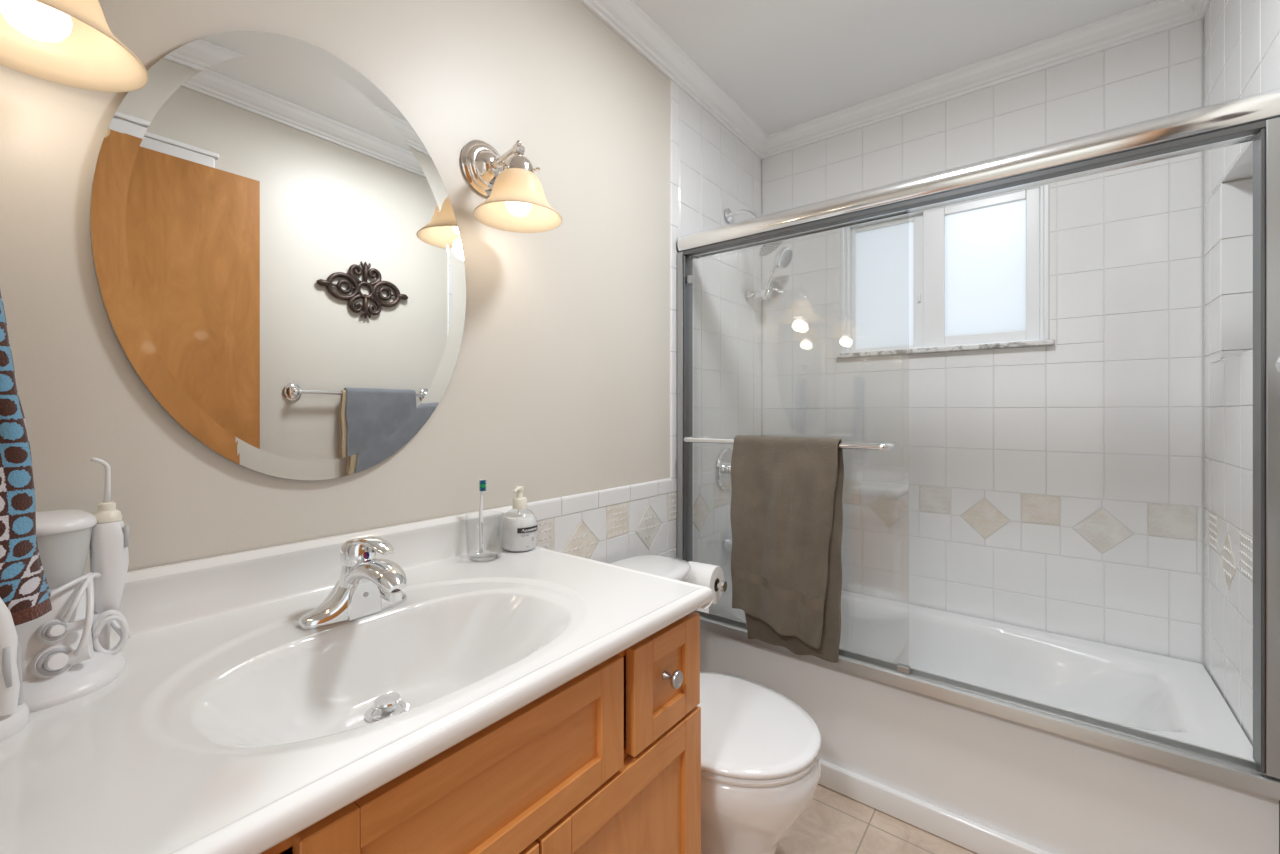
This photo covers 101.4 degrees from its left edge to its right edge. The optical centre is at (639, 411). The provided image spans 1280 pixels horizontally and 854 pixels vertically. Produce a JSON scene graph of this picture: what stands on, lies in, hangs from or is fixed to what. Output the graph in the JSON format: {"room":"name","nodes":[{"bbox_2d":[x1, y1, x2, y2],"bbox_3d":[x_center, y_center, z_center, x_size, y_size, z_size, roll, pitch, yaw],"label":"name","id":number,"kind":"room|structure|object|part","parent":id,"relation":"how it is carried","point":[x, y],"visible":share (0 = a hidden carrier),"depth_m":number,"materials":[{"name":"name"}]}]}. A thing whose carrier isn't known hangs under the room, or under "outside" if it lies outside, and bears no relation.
{"room":"bathroom","nodes":[
{"label":"bathroom","id":0,"kind":"room"},
{"bbox_2d":[0,0,760,595],"bbox_3d":[-0.225,-0.065,1.573,0.123,2.430,2.700,0,0,38],"label":"wall","id":1,"kind":"structure","parent":0,"point":[562,386],"depth_m":1.31,"materials":[{"name":"beige paint"}]},
{"bbox_2d":[0,0,148,91],"bbox_3d":[-0.739,-0.552,0.639,0.230,0.216,0.199,0,0,38],"label":"wall sconce","id":2,"kind":"object","parent":1,"relation":"attached to","point":[72,43],"visible":1,"depth_m":0.68,"materials":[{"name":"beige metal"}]},
{"bbox_3d":[-0.727,-0.495,0.630,0.061,0.087,0.061,0,0,38],"label":"bulb","id":3,"kind":"part","parent":2,"relation":"part of","materials":[{"name":"white glass"}]},
{"bbox_2d":[90,31,465,479],"bbox_3d":[-0.601,-0.278,0.994,0.011,0.812,0.612,0,0,38],"label":"oval mirror","id":4,"kind":"object","parent":1,"relation":"attached to","point":[277,251],"visible":0.99,"depth_m":0.93,"materials":[{"name":"grey mirror"}]},
{"bbox_2d":[110,505,517,641],"bbox_3d":[-0.626,0.286,0.942,0.030,0.095,1.004,0,0,38],"label":"backsplash","id":5,"kind":"structure","parent":1,"relation":"attached to","point":[165,596],"depth_m":0.91,"materials":[{"name":"white ceramic"}]},
{"bbox_2d":[461,140,561,232],"bbox_3d":[-0.291,-0.552,1.213,0.230,0.216,0.199,0,0,38],"label":"wall sconce","id":6,"kind":"object","parent":1,"relation":"attached to","point":[516,201],"visible":1,"depth_m":1.23,"materials":[{"name":"beige glass"}]},
{"bbox_3d":[-0.310,-0.603,1.228,0.105,0.041,0.025,0,0,38],"label":"arm","id":7,"kind":"part","parent":6,"relation":"part of","materials":[{"name":"silver metal"}]},
{"bbox_3d":[-0.279,-0.494,1.203,0.199,0.100,0.199,0,0,38],"label":"lamp shade","id":8,"kind":"part","parent":6,"relation":"part of","materials":[{"name":"beige glass"}]},
{"bbox_3d":[-0.279,-0.495,1.203,0.061,0.087,0.061,0,0,38],"label":"bulb","id":9,"kind":"part","parent":6,"relation":"part of","materials":[{"name":"white glass"}]},
{"bbox_2d":[579,0,768,159],"bbox_3d":[-0.157,-1.244,1.513,0.070,0.070,2.490,0,0,38],"label":"trim","id":10,"kind":"structure","parent":1,"relation":"attached to","point":[625,18],"depth_m":1.87,"materials":[{"name":"white paint"}]},
{"bbox_2d":[715,580,726,591],"bbox_3d":[0.137,0.538,1.694,0.302,0.052,0.052,0,0,32],"label":"toilet paper holder","id":11,"kind":"object","parent":1,"relation":"attached to","point":[722,585],"visible":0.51,"depth_m":1.61,"materials":[{"name":"silver metal"}]},
{"bbox_2d":[687,561,723,612],"bbox_3d":[0.197,0.544,1.656,0.101,0.128,0.116,0,0,32],"label":"toilet paper roll","id":12,"kind":"object","parent":11,"relation":"on","point":[702,574],"visible":0.5,"depth_m":1.62,"materials":[{"name":"white paper"}]},
{"bbox_2d":[716,448,731,490],"bbox_3d":[0.396,0.245,2.210,0.068,0.180,0.180,0,0,38],"label":"shower valve","id":13,"kind":"object","parent":1,"relation":"attached to","point":[723,468],"visible":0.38,"depth_m":2.19,"materials":[{"name":"silver metal"}]},
{"bbox_3d":[0.409,0.248,2.216,0.054,0.074,0.092,0,0,38],"label":"valve handle","id":14,"kind":"part","parent":13,"relation":"part of","materials":[{"name":"silver metal"}]},
{"bbox_2d":[723,536,731,550],"bbox_3d":[0.431,0.560,2.183,0.157,0.068,0.060,0,0,38],"label":"tub spout","id":15,"kind":"object","parent":1,"relation":"attached to","point":[727,544],"visible":0.16,"depth_m":2.20,"materials":[{"name":"silver metal"}]},
{"bbox_2d":[725,208,781,255],"bbox_3d":[0.473,-0.754,2.169,0.240,0.231,0.116,0,0,38],"label":"shower","id":16,"kind":"object","parent":1,"relation":"attached to","point":[763,250],"visible":0.68,"depth_m":2.16,"materials":[{"name":"silver metal"}]},
{"bbox_3d":[0.446,-0.793,2.190,0.158,0.121,0.021,0,0,38],"label":"shower arm","id":17,"kind":"part","parent":16,"relation":"part of","materials":[{"name":"silver metal"}]},
{"bbox_2d":[746,246,792,300],"bbox_3d":[0.567,-0.605,2.314,0.210,0.213,0.097,0,0,38],"label":"shower","id":18,"kind":"object","parent":1,"relation":"attached to","point":[783,257],"visible":1,"depth_m":2.29,"materials":[{"name":"silver metal"}]},
{"bbox_3d":[0.580,-0.584,2.307,0.092,0.172,0.034,0,0,38],"label":"handle","id":19,"kind":"part","parent":18,"relation":"part of","materials":[{"name":"silver metal"}]},
{"bbox_2d":[775,784,976,853],"bbox_3d":[0.412,1.180,1.075,1.740,0.060,2.700,0,0,38],"label":"floor","id":20,"kind":"structure","parent":0,"point":[833,822],"depth_m":1.43,"materials":[{"name":"tile"}]},
{"bbox_2d":[261,557,700,853],"bbox_3d":[-0.404,0.756,0.767,0.594,0.788,1.003,0,0,38],"label":"vanity cabinet","id":21,"kind":"object","parent":20,"relation":"on","point":[607,760],"visible":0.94,"depth_m":0.73,"materials":[{"name":"brown wood"}]},
{"bbox_2d":[0,505,712,853],"bbox_3d":[-0.405,0.350,0.771,0.588,0.223,1.008,0,0,38],"label":"countertop","id":22,"kind":"structure","parent":21,"relation":"on","point":[228,725],"depth_m":0.71,"materials":[{"name":"white stone"}]},
{"bbox_2d":[0,597,29,741],"bbox_3d":[-0.670,0.222,0.529,0.074,0.216,0.070,0,0,38],"label":"electric toothbrush","id":23,"kind":"object","parent":22,"relation":"on","point":[14,713],"visible":1,"depth_m":0.53,"materials":[{"name":"white plastic"}]},
{"bbox_3d":[-0.651,0.231,0.522,0.043,0.148,0.022,0,0,-31],"label":"handle","id":24,"kind":"part","parent":23,"relation":"part of","materials":[{"name":"white plastic"}]},
{"bbox_2d":[15,457,130,712],"bbox_3d":[-0.725,0.195,0.645,0.180,0.270,0.143,0,0,38],"label":"water flosser","id":25,"kind":"object","parent":22,"relation":"on","point":[67,654],"visible":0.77,"depth_m":0.64,"materials":[{"name":"white plastic"}]},
{"bbox_3d":[-0.754,0.179,0.649,0.120,0.067,0.104,0,0,38],"label":"water tank","id":26,"kind":"part","parent":25,"relation":"part of","materials":[{"name":"white plastic"}]},
{"bbox_3d":[-0.754,0.138,0.649,0.128,0.016,0.112,0,0,38],"label":"tank lid","id":27,"kind":"part","parent":25,"relation":"part of","materials":[{"name":"white plastic"}]},
{"bbox_3d":[-0.709,0.208,0.700,0.038,0.124,0.037,0,0,38],"label":"handle","id":28,"kind":"part","parent":25,"relation":"part of","materials":[{"name":"white plastic"}]},
{"bbox_2d":[123,525,129,546],"bbox_3d":[-0.689,0.166,0.703,0.006,0.028,0.006,0,0,-29],"label":"switch","id":29,"kind":"object","parent":25,"relation":"attached to","point":[126,528],"depth_m":0.70,"materials":[{"name":"grey plastic"}]},
{"bbox_2d":[297,536,406,628],"bbox_3d":[-0.433,0.268,0.844,0.178,0.132,0.166,0,0,38],"label":"faucet","id":30,"kind":"object","parent":22,"relation":"on","point":[366,585],"visible":1,"depth_m":0.84,"materials":[{"name":"silver metal"}]},
{"bbox_3d":[-0.439,0.226,0.849,0.130,0.048,0.054,0,0,38],"label":"lever","id":31,"kind":"part","parent":30,"relation":"part of","materials":[{"name":"silver metal"}]},
{"bbox_3d":[-0.419,0.262,0.833,0.143,0.057,0.052,0,0,38],"label":"spout","id":32,"kind":"part","parent":30,"relation":"part of","materials":[{"name":"silver metal"}]},
{"bbox_2d":[465,518,503,561],"bbox_3d":[-0.351,0.281,1.184,0.085,0.098,0.085,0,0,38],"label":"tumbler","id":33,"kind":"object","parent":22,"relation":"on","point":[488,556],"visible":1,"depth_m":1.17,"materials":[{"name":"clear glass"}]},
{"bbox_2d":[479,479,485,552],"bbox_3d":[-0.358,0.236,1.192,0.017,0.163,0.029,0,0,-21],"label":"toothbrush","id":34,"kind":"object","parent":33,"relation":"in","point":[482,484],"visible":1,"depth_m":1.19,"materials":[{"name":"white plastic"}]},
{"bbox_3d":[-0.361,0.237,1.191,0.011,0.162,0.029,0,0,-26],"label":"handle","id":35,"kind":"part","parent":34,"relation":"part of","materials":[{"name":"white plastic"}]},
{"bbox_2d":[501,486,537,552],"bbox_3d":[-0.290,0.254,1.264,0.088,0.152,0.087,0,0,38],"label":"soap bottle","id":36,"kind":"object","parent":22,"relation":"on","point":[519,531],"visible":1,"depth_m":1.23,"materials":[{"name":"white plastic"}]},
{"bbox_3d":[-0.218,0.711,0.617,0.018,0.698,0.994,0,0,38],"label":"frame","id":37,"kind":"part","parent":21,"relation":"part of","materials":[{"name":"brown wood"}]},
{"bbox_3d":[-0.170,0.467,0.646,0.020,0.172,0.448,0,0,38],"label":"false panel","id":38,"kind":"part","parent":21,"relation":"part of","materials":[{"name":"brown wood"}]},
{"bbox_3d":[-0.260,0.805,0.531,0.020,0.489,0.396,0,0,38],"label":"door","id":39,"kind":"part","parent":21,"relation":"part of","materials":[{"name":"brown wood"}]},
{"bbox_3d":[-0.013,0.805,0.847,0.020,0.489,0.396,0,0,38],"label":"door","id":40,"kind":"part","parent":21,"relation":"part of","materials":[{"name":"brown wood"}]},
{"bbox_3d":[0.045,0.467,0.921,0.020,0.172,0.199,0,0,38],"label":"drawer","id":41,"kind":"part","parent":21,"relation":"part of","materials":[{"name":"brown wood"}]},
{"bbox_3d":[0.056,0.462,0.911,0.028,0.031,0.031,0,0,38],"label":"knob","id":42,"kind":"part","parent":21,"relation":"part of","materials":[{"name":"grey metal"}]},
{"bbox_2d":[608,554,820,853],"bbox_3d":[0.118,0.800,1.327,0.662,0.700,0.500,0,0,38],"label":"toilet","id":43,"kind":"object","parent":20,"relation":"on","point":[761,768],"visible":0.34,"depth_m":1.13,"materials":[{"name":"white ceramic"}]},
{"bbox_3d":[-0.047,0.472,1.457,0.242,0.044,0.500,0,0,38],"label":"tank lid","id":44,"kind":"part","parent":43,"relation":"part of","materials":[{"name":"white ceramic"}]},
{"bbox_3d":[0.201,0.736,1.262,0.451,0.020,0.386,0,0,38],"label":"lid","id":45,"kind":"part","parent":43,"relation":"part of","materials":[{"name":"white plastic"}]},
{"bbox_3d":[0.201,0.756,1.262,0.442,0.015,0.378,0,0,38],"label":"seat","id":46,"kind":"part","parent":43,"relation":"part of","materials":[{"name":"white plastic"}]},
{"bbox_3d":[0.166,0.958,1.290,0.538,0.384,0.372,0,0,38],"label":"bowl","id":47,"kind":"part","parent":43,"relation":"part of","materials":[{"name":"white ceramic"}]},
{"bbox_2d":[700,590,1278,853],"bbox_3d":[0.931,0.959,1.771,1.452,0.382,0.718,0,0,38],"label":"bathtub","id":48,"kind":"object","parent":20,"relation":"on","point":[979,782],"visible":0.61,"depth_m":1.45,"materials":[{"name":"white ceramic"}]},
{"bbox_2d":[677,88,1279,799],"bbox_3d":[0.715,0.060,1.495,1.448,1.416,0.116,0,0,38],"label":"shower door frame","id":49,"kind":"structure","parent":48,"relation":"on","point":[1255,118],"depth_m":1.19,"materials":[{"name":"silver metal"}]},
{"bbox_2d":[730,435,843,662],"bbox_3d":[0.444,0.415,1.629,0.349,0.677,0.084,0,0,38],"label":"bath towel","id":50,"kind":"object","parent":49,"relation":"hanging from","point":[786,512],"visible":1,"depth_m":1.59,"materials":[{"name":"brown fabric"}]},
{"bbox_3d":[0.728,-0.611,1.509,1.440,0.074,0.078,0,0,38],"label":"header rail","id":51,"kind":"part","parent":49,"relation":"part of","materials":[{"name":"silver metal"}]},
{"bbox_2d":[633,0,1154,133],"bbox_3d":[0.451,-1.310,1.044,1.840,0.060,2.700,0,0,38],"label":"ceiling","id":52,"kind":"structure","parent":0,"point":[785,63],"depth_m":1.80,"materials":[{"name":"white paint"}]},
{"bbox_2d":[761,19,1204,665],"bbox_3d":[1.229,-0.065,2.087,1.780,2.430,0.132,0,0,38],"label":"wall","id":53,"kind":"structure","parent":0,"point":[1058,488],"depth_m":1.84,"materials":[{"name":"white tile"}]},
{"bbox_2d":[837,184,1053,357],"bbox_3d":[1.176,-0.534,2.085,0.740,0.601,0.111,0,0,38],"label":"window","id":54,"kind":"structure","parent":53,"relation":"in","point":[974,274],"depth_m":2.06,"materials":[{"name":"white glass"}]},
{"bbox_3d":[1.042,-0.531,2.238,0.237,0.515,0.004,0,0,38],"label":"pane","id":55,"kind":"part","parent":54,"relation":"part of","materials":[{"name":"white glass"}]},
{"bbox_3d":[1.057,-0.535,2.227,0.303,0.547,0.020,0,0,38],"label":"sash","id":56,"kind":"part","parent":54,"relation":"part of","materials":[{"name":"white plastic"}]},
{"bbox_3d":[1.159,-0.243,2.063,0.740,0.018,0.056,0,0,38],"label":"sill","id":57,"kind":"part","parent":54,"relation":"part of","materials":[{"name":"stone"}]},
{"bbox_3d":[1.296,-0.535,2.007,0.374,0.547,0.025,0,0,38],"label":"sash","id":58,"kind":"part","parent":54,"relation":"part of","materials":[{"name":"white plastic"}]},
{"bbox_3d":[1.310,-0.537,1.996,0.265,0.483,0.004,0,0,38],"label":"pane","id":59,"kind":"part","parent":54,"relation":"part of","materials":[{"name":"white glass"}]},
{"bbox_2d":[762,0,1201,158],"bbox_3d":[1.139,-1.244,2.036,1.466,0.070,0.070,0,0,38],"label":"trim","id":60,"kind":"structure","parent":53,"relation":"attached to","point":[1157,16],"depth_m":1.90,"materials":[{"name":"white paint"}]},
{"bbox_2d":[1204,0,1279,853],"bbox_3d":[1.048,-0.065,0.576,0.203,2.430,2.700,0,0,38],"label":"wall","id":61,"kind":"structure","parent":0,"point":[1242,37],"depth_m":1.41,"materials":[{"name":"white tile"}]},
{"bbox_2d":[1182,0,1210,18],"bbox_3d":[0.943,-1.244,0.653,0.070,0.070,2.490,0,0,38],"label":"trim","id":62,"kind":"structure","parent":61,"relation":"attached to","point":[1200,7],"depth_m":1.58,"materials":[{"name":"white paint"}]},
{"bbox_2d":[1275,357,1279,372],"bbox_3d":[0.980,-0.085,0.689,0.054,0.072,0.676,0,0,38],"label":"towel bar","id":63,"kind":"object","parent":61,"relation":"attached to","point":[1277,364],"visible":1,"depth_m":0.94,"materials":[{"name":"silver metal"}]},
{"bbox_3d":[-0.755,-0.250,0.484,0.056,0.177,0.154,0,0,38],"label":"towel ring","id":64,"kind":"object","parent":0,"visible":0},
{"bbox_2d":[0,288,51,625],"bbox_3d":[-0.729,0.018,0.541,0.059,0.461,0.164,0,0,38],"label":"towel","id":65,"kind":"object","parent":64,"relation":"hanging from","point":[24,588],"visible":0.98,"depth_m":0.57,"materials":[{"name":"multicoloured fabric"}]}
]}

